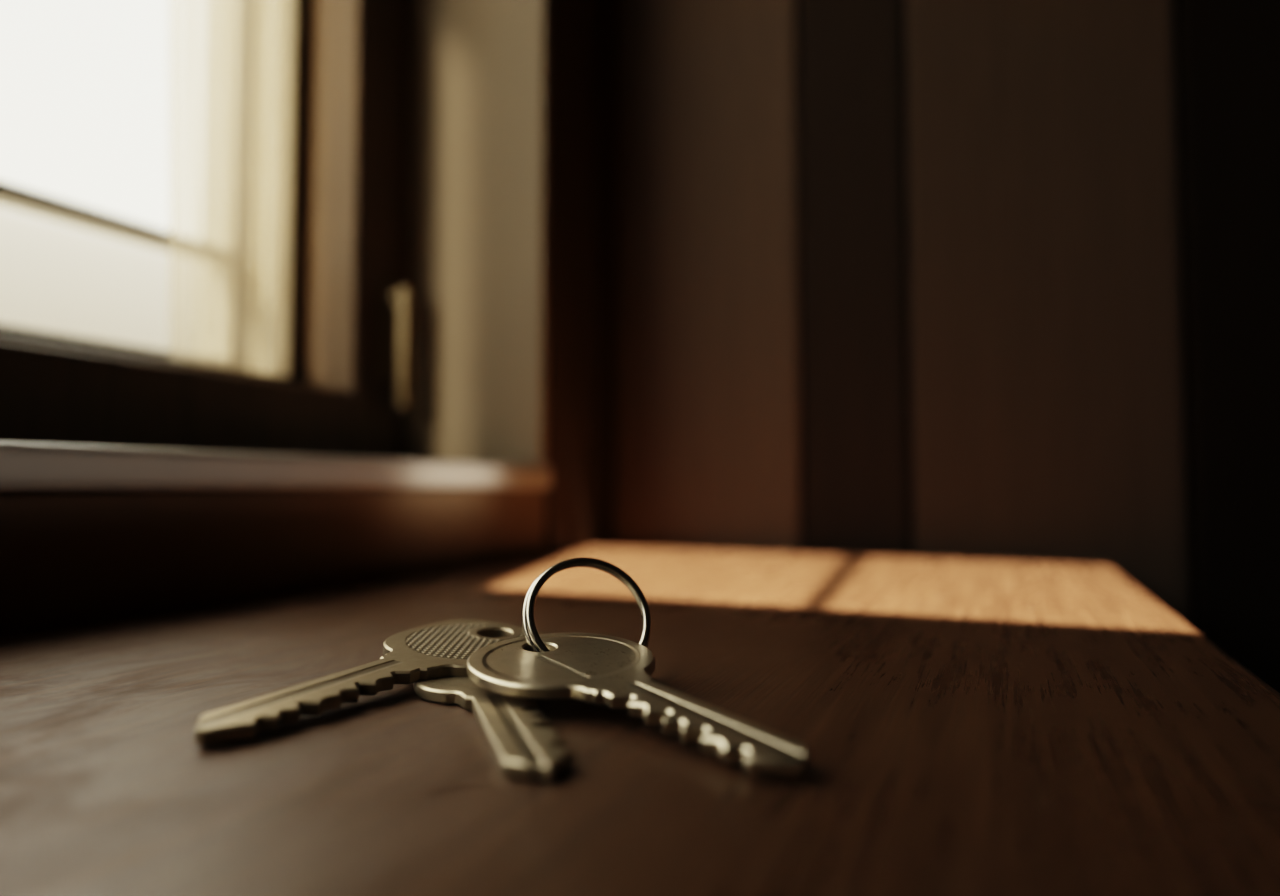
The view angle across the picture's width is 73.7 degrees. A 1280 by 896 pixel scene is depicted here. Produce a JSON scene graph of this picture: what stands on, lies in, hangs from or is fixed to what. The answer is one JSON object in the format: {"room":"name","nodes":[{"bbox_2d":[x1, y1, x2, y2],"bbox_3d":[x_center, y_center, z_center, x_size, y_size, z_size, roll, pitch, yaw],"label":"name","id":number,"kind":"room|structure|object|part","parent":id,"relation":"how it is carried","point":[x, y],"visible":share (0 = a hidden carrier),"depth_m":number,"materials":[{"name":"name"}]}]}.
{"room":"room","nodes":[
{"label":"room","id":0,"kind":"room"},
{"bbox_2d":[0,21,548,635],"bbox_3d":[-0.672,-0.439,-0.660,0.200,2.400,2.803,-1,-3,23],"label":"wall","id":1,"kind":"structure","parent":0,"point":[67,558],"depth_m":0.30,"materials":[{"name":"paint"}]},
{"bbox_2d":[0,0,548,464],"bbox_3d":[-0.322,-0.454,0.159,0.204,0.900,0.884,-1,-3,23],"label":"window","id":2,"kind":"structure","parent":1,"relation":"in","point":[371,250],"depth_m":0.52,"materials":[{"name":"paint"}]},
{"bbox_3d":[-0.148,-0.062,0.520,0.020,0.080,0.012,-1,-3,23],"label":"handle","id":3,"kind":"part","parent":2,"relation":"part of","materials":[{"name":"gold metal"}]},
{"bbox_2d":[0,441,551,492],"bbox_3d":[-0.278,0.000,0.106,0.102,0.014,0.917,-1,-3,23],"label":"window sill","id":4,"kind":"structure","parent":1,"relation":"attached to","point":[25,467],"depth_m":0.29,"materials":[{"name":"grey paint"}]},
{"bbox_2d":[546,0,596,553],"bbox_3d":[-0.043,-0.386,0.559,0.003,2.400,0.064,-1,-3,23],"label":"trim","id":5,"kind":"structure","parent":1,"relation":"attached to","point":[572,35],"depth_m":0.54,"materials":[{"name":"brown wood"}]},
{"bbox_2d":[596,0,1279,692],"bbox_3d":[1.111,-0.401,0.212,2.800,2.400,0.196,-1,-3,23],"label":"wall","id":6,"kind":"structure","parent":0,"point":[982,279],"depth_m":0.49,"materials":[{"name":"brown wood"}]},
{"label":"outside","id":7,"kind":"structure","parent":0,"visible":0},
{"bbox_2d":[0,0,205,354],"bbox_3d":[-0.829,-0.448,0.275,0.020,3.100,3.200,-1,-3,23],"label":"sky","id":8,"kind":"structure","parent":7,"point":[102,101],"depth_m":0.89,"materials":[{"name":"white"}]},
{"bbox_3d":[0.563,0.766,-1.131,2.800,0.050,3.000,-1,-3,23],"label":"floor","id":9,"kind":"structure","parent":0,"visible":0},
{"bbox_2d":[0,547,1279,895],"bbox_3d":[-0.108,0.415,-0.017,0.299,0.750,1.096,-1,-3,23],"label":"wooden table","id":10,"kind":"object","parent":9,"relation":"on","point":[968,726],"visible":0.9,"depth_m":0.13,"materials":[{"name":"brown wood"}]},
{"bbox_2d":[194,619,542,745],"bbox_3d":[-0.049,0.043,0.165,0.032,0.008,0.080,-1,-3,30],"label":"key","id":11,"kind":"object","parent":10,"relation":"on","point":[443,648],"visible":0.87,"depth_m":0.16,"materials":[{"name":"metal"}]},
{"bbox_2d":[413,676,573,781],"bbox_3d":[-0.024,0.045,0.149,0.028,0.002,0.074,1,-3,-18],"label":"key","id":12,"kind":"object","parent":10,"relation":"on","point":[524,744],"visible":0.68,"depth_m":0.13,"materials":[{"name":"metal"}]},
{"bbox_2d":[522,557,650,651],"bbox_3d":[-0.010,0.035,0.175,0.027,0.025,0.016,1,-3,-20],"label":"ring","id":13,"kind":"object","parent":10,"relation":"on","point":[536,644],"visible":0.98,"depth_m":0.18,"materials":[{"name":"metal"}]},
{"bbox_2d":[467,632,807,778],"bbox_3d":[0.001,0.042,0.149,0.075,0.009,0.035,-2,-3,39],"label":"key","id":14,"kind":"object","parent":10,"relation":"on","point":[613,672],"visible":1,"depth_m":0.14,"materials":[{"name":"metal"}]}
]}

